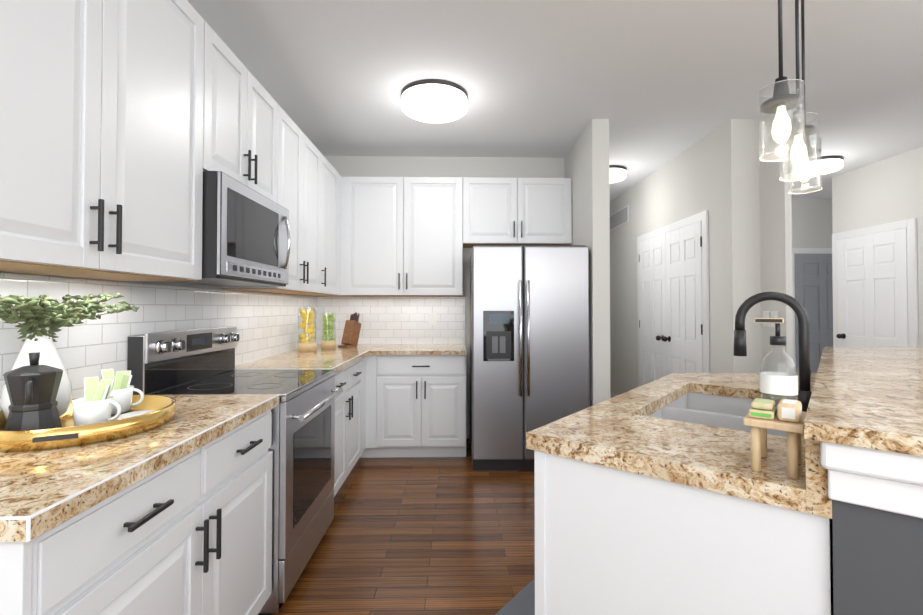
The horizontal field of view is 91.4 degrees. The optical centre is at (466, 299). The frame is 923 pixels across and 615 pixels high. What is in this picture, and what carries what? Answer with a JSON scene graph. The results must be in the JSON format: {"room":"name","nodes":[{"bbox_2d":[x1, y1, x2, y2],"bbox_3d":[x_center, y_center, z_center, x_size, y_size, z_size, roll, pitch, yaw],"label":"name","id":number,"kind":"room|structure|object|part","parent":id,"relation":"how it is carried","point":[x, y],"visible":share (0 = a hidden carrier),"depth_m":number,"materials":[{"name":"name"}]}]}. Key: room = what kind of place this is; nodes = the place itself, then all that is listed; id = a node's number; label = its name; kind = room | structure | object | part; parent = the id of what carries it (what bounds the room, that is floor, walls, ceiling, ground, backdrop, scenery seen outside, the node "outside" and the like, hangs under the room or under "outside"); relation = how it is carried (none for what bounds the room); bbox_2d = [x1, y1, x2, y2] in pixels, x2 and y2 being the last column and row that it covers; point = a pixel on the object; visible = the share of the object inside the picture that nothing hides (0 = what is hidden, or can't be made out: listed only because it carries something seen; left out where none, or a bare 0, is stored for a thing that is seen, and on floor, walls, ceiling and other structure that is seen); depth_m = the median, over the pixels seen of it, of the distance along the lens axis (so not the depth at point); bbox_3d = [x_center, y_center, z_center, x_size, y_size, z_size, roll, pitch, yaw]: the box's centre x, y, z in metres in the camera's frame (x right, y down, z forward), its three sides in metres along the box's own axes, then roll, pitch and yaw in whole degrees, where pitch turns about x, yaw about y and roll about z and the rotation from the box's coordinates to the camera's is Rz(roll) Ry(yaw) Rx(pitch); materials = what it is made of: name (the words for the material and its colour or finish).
{"room":"kitchen","nodes":[
{"label":"kitchen","id":0,"kind":"room"},
{"bbox_2d":[0,272,315,296],"bbox_3d":[-1.452,-0.089,0.722,0.120,2.780,7.620,0,-1,-1],"label":"wall","id":1,"kind":"structure","parent":0,"point":[180,284],"depth_m":2.15,"materials":[{"name":"white paint"}]},
{"bbox_2d":[0,0,219,280],"bbox_3d":[-1.241,-0.634,1.363,0.320,1.090,1.136,0,-1,-1],"label":"upper cabinet","id":2,"kind":"object","parent":1,"relation":"attached to","point":[124,124],"depth_m":1.36,"materials":[{"name":"white wood"}]},
{"bbox_2d":[216,38,279,204],"bbox_3d":[-1.259,-0.853,2.258,0.320,0.624,0.772,0,-1,-1],"label":"upper cabinet","id":3,"kind":"object","parent":1,"relation":"attached to","point":[247,116],"depth_m":2.24,"materials":[{"name":"white wood"}]},
{"bbox_2d":[166,171,290,286],"bbox_3d":[-1.194,-0.309,2.251,0.431,0.448,0.760,0,-1,-1],"label":"microwave","id":4,"kind":"object","parent":3,"relation":"attached to","point":[246,239],"visible":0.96,"depth_m":2.07,"materials":[{"name":"grey metal"}]},
{"bbox_2d":[222,107,323,295],"bbox_3d":[-1.276,-0.607,3.056,0.320,1.090,0.956,0,-1,-1],"label":"upper cabinet","id":5,"kind":"object","parent":1,"relation":"attached to","point":[301,163],"depth_m":3.07,"materials":[{"name":"white wood"}]},
{"bbox_2d":[324,157,335,295],"bbox_3d":[-1.290,-0.597,3.699,0.320,1.090,0.569,0,-1,-1],"label":"upper cabinet","id":6,"kind":"object","parent":1,"relation":"attached to","point":[329,171],"depth_m":3.73,"materials":[{"name":"white wood"}]},
{"bbox_2d":[336,171,343,295],"bbox_3d":[-1.287,-0.591,4.029,0.340,1.090,0.210,0,-1,-1],"label":"upper cabinet","id":7,"kind":"object","parent":1,"relation":"attached to","point":[339,180],"depth_m":4.07,"materials":[{"name":"white wood"}]},
{"bbox_2d":[316,156,563,437],"bbox_3d":[-0.246,-0.029,4.497,2.450,2.780,0.120,0,-1,-1],"label":"wall","id":8,"kind":"structure","parent":0,"point":[462,167],"depth_m":4.45,"materials":[{"name":"white paint"}]},
{"bbox_2d":[344,177,471,295],"bbox_3d":[-0.568,-0.587,4.283,1.189,1.090,0.305,0,-1,-1],"label":"upper cabinet","id":9,"kind":"object","parent":8,"relation":"attached to","point":[404,236],"depth_m":4.13,"materials":[{"name":"white wood"}]},
{"bbox_2d":[472,177,571,246],"bbox_3d":[0.471,-0.827,4.309,1.012,0.610,0.305,0,-1,-1],"label":"upper cabinet","id":10,"kind":"object","parent":8,"relation":"attached to","point":[505,211],"depth_m":4.16,"materials":[{"name":"white wood"}]},
{"bbox_2d":[271,438,832,614],"bbox_3d":[2.620,1.373,2.075,8.320,0.100,10.200,0,-1,-1],"label":"floor","id":11,"kind":"structure","parent":0,"point":[429,536],"depth_m":2.46,"materials":[{"name":"brown wood"}]},
{"bbox_2d":[0,401,278,614],"bbox_3d":[-1.089,0.868,1.311,0.607,0.884,1.076,0,-1,-1],"label":"base cabinet","id":12,"kind":"object","parent":11,"relation":"on","point":[174,517],"depth_m":1.13,"materials":[{"name":"white wood"}]},
{"bbox_2d":[0,395,175,452],"bbox_3d":[-1.145,0.354,1.341,0.472,0.052,0.472,0,-1,-1],"label":"tray","id":13,"kind":"object","parent":12,"relation":"on","point":[68,434],"visible":0.52,"depth_m":1.20,"materials":[{"name":"brown metal"}]},
{"bbox_2d":[3,352,62,430],"bbox_3d":[-1.190,0.257,1.228,0.126,0.224,0.142,0,-1,-1],"label":"moka pot","id":14,"kind":"object","parent":13,"relation":"on","point":[33,388],"visible":0.92,"depth_m":1.21,"materials":[{"name":"black metal"}]},
{"bbox_2d":[0,293,139,419],"bbox_3d":[-1.209,0.171,1.356,0.343,0.400,0.445,0,-1,-1],"label":"vase","id":15,"kind":"object","parent":13,"relation":"on","point":[44,318],"visible":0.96,"depth_m":1.34,"materials":[{"name":"white ceramic"}]},
{"bbox_2d":[72,376,121,425],"bbox_3d":[-1.081,0.301,1.322,0.137,0.138,0.112,0,-1,-1],"label":"mug","id":16,"kind":"object","parent":13,"relation":"on","point":[94,404],"visible":0.81,"depth_m":1.31,"materials":[{"name":"white ceramic"}]},
{"bbox_2d":[101,369,143,414],"bbox_3d":[-1.163,0.304,1.501,0.141,0.138,0.103,0,-1,-1],"label":"mug","id":17,"kind":"object","parent":13,"relation":"on","point":[123,389],"visible":0.73,"depth_m":1.51,"materials":[{"name":"white ceramic"}]},
{"bbox_2d":[115,410,155,419],"bbox_3d":[-1.021,0.366,1.414,0.132,0.012,0.132,0,-1,-1],"label":"plate","id":18,"kind":"object","parent":13,"relation":"on","point":[129,414],"visible":0.21,"depth_m":1.44,"materials":[{"name":"white ceramic"}]},
{"bbox_2d":[127,326,342,614],"bbox_3d":[-1.053,0.734,2.237,0.714,1.182,0.762,0,-1,-1],"label":"range","id":19,"kind":"object","parent":11,"relation":"on","point":[198,362],"visible":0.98,"depth_m":2.06,"materials":[{"name":"silver metal"}]},
{"bbox_2d":[220,357,363,496],"bbox_3d":[-1.127,0.896,3.096,0.607,0.884,0.953,0,-1,-1],"label":"base cabinet","id":20,"kind":"object","parent":11,"relation":"on","point":[349,371],"depth_m":3.04,"materials":[{"name":"white wood"}]},
{"bbox_2d":[297,307,316,351],"bbox_3d":[-1.294,0.236,3.661,0.148,0.362,0.148,0,-1,-1],"label":"jar","id":21,"kind":"object","parent":20,"relation":"on","point":[305,344],"visible":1,"depth_m":3.62,"materials":[{"name":"glass"}]},
{"bbox_2d":[288,353,367,457],"bbox_3d":[-1.139,0.906,3.659,0.607,0.884,0.290,0,-1,-1],"label":"base cabinet","id":22,"kind":"object","parent":11,"relation":"on","point":[365,355],"depth_m":3.74,"materials":[{"name":"white wood"}]},
{"bbox_2d":[321,311,335,349],"bbox_3d":[-1.184,0.259,3.873,0.124,0.322,0.124,0,-1,-1],"label":"jar","id":23,"kind":"object","parent":22,"relation":"on","point":[327,343],"visible":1,"depth_m":3.84,"materials":[{"name":"glass"}]},
{"bbox_2d":[338,312,360,347],"bbox_3d":[-1.054,0.267,4.094,0.100,0.314,0.212,0,-1,24],"label":"knife block","id":24,"kind":"object","parent":22,"relation":"on","point":[351,332],"visible":1,"depth_m":4.07,"materials":[{"name":"brown wood"}]},
{"bbox_2d":[384,345,466,457],"bbox_3d":[-0.383,0.913,4.108,0.758,0.884,0.615,0,-1,-1],"label":"base cabinet","id":25,"kind":"object","parent":11,"relation":"on","point":[425,385],"depth_m":3.80,"materials":[{"name":"white wood"}]},
{"bbox_2d":[495,579,534,614],"bbox_3d":[0.539,1.316,2.071,0.400,0.011,1.200,-1,-1,39],"label":"mat","id":26,"kind":"object","parent":11,"relation":"on","point":[521,602],"depth_m":1.93,"materials":[{"name":"grey fabric"}]},
{"bbox_2d":[470,245,589,470],"bbox_3d":[0.505,0.460,3.950,0.930,1.785,0.932,0,-1,-1],"label":"fridge","id":27,"kind":"object","parent":11,"relation":"on","point":[529,343],"visible":0.96,"depth_m":3.55,"materials":[{"name":"grey metal"}]},
{"bbox_2d":[534,471,565,614],"bbox_3d":[0.458,0.864,1.083,0.516,0.885,0.440,0,-1,-1],"label":"base cabinet","id":28,"kind":"object","parent":11,"relation":"on","point":[550,531],"depth_m":1.26,"materials":[{"name":"white wood"}]},
{"bbox_2d":[530,373,922,614],"bbox_3d":[0.671,0.795,1.606,0.964,1.040,1.670,0,-1,-1],"label":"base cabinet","id":29,"kind":"object","parent":11,"relation":"on","point":[659,496],"depth_m":1.01,"materials":[{"name":"white wood"}]},
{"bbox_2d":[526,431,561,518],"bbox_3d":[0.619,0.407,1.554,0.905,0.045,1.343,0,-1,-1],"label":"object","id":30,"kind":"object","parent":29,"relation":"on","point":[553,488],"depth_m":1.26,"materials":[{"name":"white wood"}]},
{"bbox_2d":[734,291,811,411],"bbox_3d":[1.103,0.177,1.601,0.218,0.415,0.170,0,-1,-1],"label":"faucet","id":31,"kind":"object","parent":30,"relation":"on","point":[804,389],"visible":0.85,"depth_m":1.55,"materials":[{"name":"black metal"}]},
{"bbox_2d":[743,318,805,478],"bbox_3d":[0.700,0.208,1.017,0.106,0.333,0.165,-1,-1,39],"label":"sink caddy","id":32,"kind":"object","parent":30,"relation":"on","point":[763,415],"visible":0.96,"depth_m":0.98,"materials":[{"name":"brown wood"}]},
{"bbox_2d":[187,0,922,200],"bbox_3d":[2.620,-1.507,2.121,8.320,0.100,10.200,0,-1,-1],"label":"ceiling","id":33,"kind":"structure","parent":0,"point":[658,84],"depth_m":2.82,"materials":[{"name":"white paint"}]},
{"bbox_2d":[401,79,467,122],"bbox_3d":[-0.223,-1.386,3.169,0.470,0.106,0.470,0,-1,-1],"label":"kitchen ceiling light","id":34,"kind":"object","parent":33,"relation":"attached to","point":[434,101],"visible":1,"depth_m":3.04,"materials":[{"name":"white plastic"}]},
{"bbox_2d":[609,165,626,182],"bbox_3d":[1.551,-1.362,4.897,0.370,0.099,0.370,0,-1,-1],"label":"light","id":35,"kind":"object","parent":33,"relation":"attached to","point":[617,173],"visible":0.56,"depth_m":4.75,"materials":[{"name":"grey"}]},
{"bbox_2d":[759,0,820,166],"bbox_3d":[0.946,-0.950,1.357,0.128,1.036,0.128,0,-1,-7],"label":"pendant light","id":36,"kind":"object","parent":33,"relation":"hanging from","point":[808,132],"depth_m":1.35,"materials":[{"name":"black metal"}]},
{"bbox_3d":[0.946,-0.534,1.350,0.112,0.202,0.112,0,-1,-16],"label":"glass pendant light","id":37,"kind":"part","parent":36,"relation":"part of","materials":[{"name":"clear glass"}]},
{"bbox_2d":[779,138,821,185],"bbox_3d":[1.171,-0.949,1.592,0.125,1.030,0.125,0,-1,-16],"label":"glass pendant light","id":38,"kind":"object","parent":33,"relation":"hanging from","point":[804,165],"depth_m":1.62,"materials":[{"name":"white"}]},
{"bbox_3d":[1.171,-0.967,1.592,0.109,0.994,0.109,0,-1,-7],"label":"pendant light","id":39,"kind":"part","parent":38,"relation":"part of","materials":[{"name":"white glass"}]},
{"bbox_2d":[788,172,821,193],"bbox_3d":[1.395,-0.955,1.862,0.125,1.009,0.125,0,-1,-16],"label":"glass pendant light","id":40,"kind":"object","parent":33,"relation":"hanging from","point":[804,180],"depth_m":1.84,"materials":[{"name":"white"}]},
{"bbox_3d":[1.395,-0.973,1.862,0.109,0.974,0.109,0,-1,-7],"label":"pendant light","id":41,"kind":"part","parent":40,"relation":"part of","materials":[{"name":"white glass"}]},
{"bbox_2d":[797,155,843,175],"bbox_3d":[3.618,-1.367,4.601,0.375,0.099,0.375,0,-1,-1],"label":"light","id":42,"kind":"object","parent":33,"relation":"attached to","point":[832,163],"visible":0.5,"depth_m":4.45,"materials":[{"name":"grey"}]},
{"bbox_2d":[564,119,610,406],"bbox_3d":[1.029,-0.016,5.305,0.135,2.780,3.520,0,-1,-1],"label":"wall","id":43,"kind":"structure","parent":0,"point":[586,164],"depth_m":3.56,"materials":[{"name":"white paint"}]},
{"bbox_2d":[610,119,761,395],"bbox_3d":[2.169,-0.015,5.314,0.225,2.780,3.550,0,-1,-1],"label":"wall","id":44,"kind":"structure","parent":0,"point":[715,173],"depth_m":3.80,"materials":[{"name":"white paint"}]},
{"bbox_2d":[610,205,628,230],"bbox_3d":[2.032,-1.083,6.078,0.014,0.220,0.850,0,-1,-1],"label":"air vent","id":45,"kind":"object","parent":44,"relation":"in","point":[619,218],"visible":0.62,"depth_m":5.95,"materials":[{"name":"white metal"}]},
{"bbox_2d":[637,210,709,386],"bbox_3d":[2.019,0.300,4.595,0.102,2.125,1.480,0,-1,-1],"label":"door","id":46,"kind":"structure","parent":44,"relation":"attached to","point":[673,291],"depth_m":4.43,"materials":[{"name":"white wood"}]},
{"bbox_2d":[759,110,793,372],"bbox_3d":[2.347,-0.046,3.407,0.050,2.780,0.270,0,-1,-1],"label":"wall","id":47,"kind":"structure","parent":0,"point":[776,234],"depth_m":3.38,"materials":[{"name":"white paint"}]},
{"bbox_2d":[763,311,767,326],"bbox_3d":[2.313,0.146,3.470,0.011,0.118,0.072,0,-1,-1],"label":"switch plate","id":48,"kind":"object","parent":47,"relation":"attached to","point":[766,314],"depth_m":3.47,"materials":[{"name":"white plastic"}]},
{"bbox_2d":[768,311,777,326],"bbox_3d":[2.315,0.144,3.380,0.011,0.118,0.072,0,-1,-1],"label":"switch plate","id":49,"kind":"object","parent":47,"relation":"attached to","point":[774,314],"depth_m":3.40,"materials":[{"name":"white plastic"}]},
{"bbox_2d":[792,198,832,247],"bbox_3d":[4.479,-0.001,6.198,4.430,2.780,0.120,0,-1,-1],"label":"wall","id":50,"kind":"structure","parent":0,"point":[812,227],"depth_m":6.16,"materials":[{"name":"white paint"}]},
{"bbox_2d":[792,248,832,372],"bbox_3d":[4.853,0.340,6.088,0.915,2.095,0.101,0,-1,-1],"label":"door","id":51,"kind":"structure","parent":50,"relation":"attached to","point":[812,281],"depth_m":6.12,"materials":[{"name":"grey wood"}]},
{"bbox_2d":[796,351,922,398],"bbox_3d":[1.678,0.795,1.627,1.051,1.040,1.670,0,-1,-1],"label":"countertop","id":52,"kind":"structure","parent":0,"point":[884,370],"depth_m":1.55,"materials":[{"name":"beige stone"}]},
{"bbox_2d":[832,146,922,346],"bbox_3d":[4.293,-0.039,3.844,0.120,2.780,2.620,0,-1,-1],"label":"wall","id":53,"kind":"structure","parent":0,"point":[887,190],"depth_m":4.53,"materials":[{"name":"white paint"}]},
{"bbox_2d":[832,218,918,346],"bbox_3d":[4.163,0.302,4.666,0.102,2.125,0.930,0,-1,-1],"label":"door","id":54,"kind":"structure","parent":53,"relation":"attached to","point":[875,286],"depth_m":4.60,"materials":[{"name":"white wood"}]}
]}

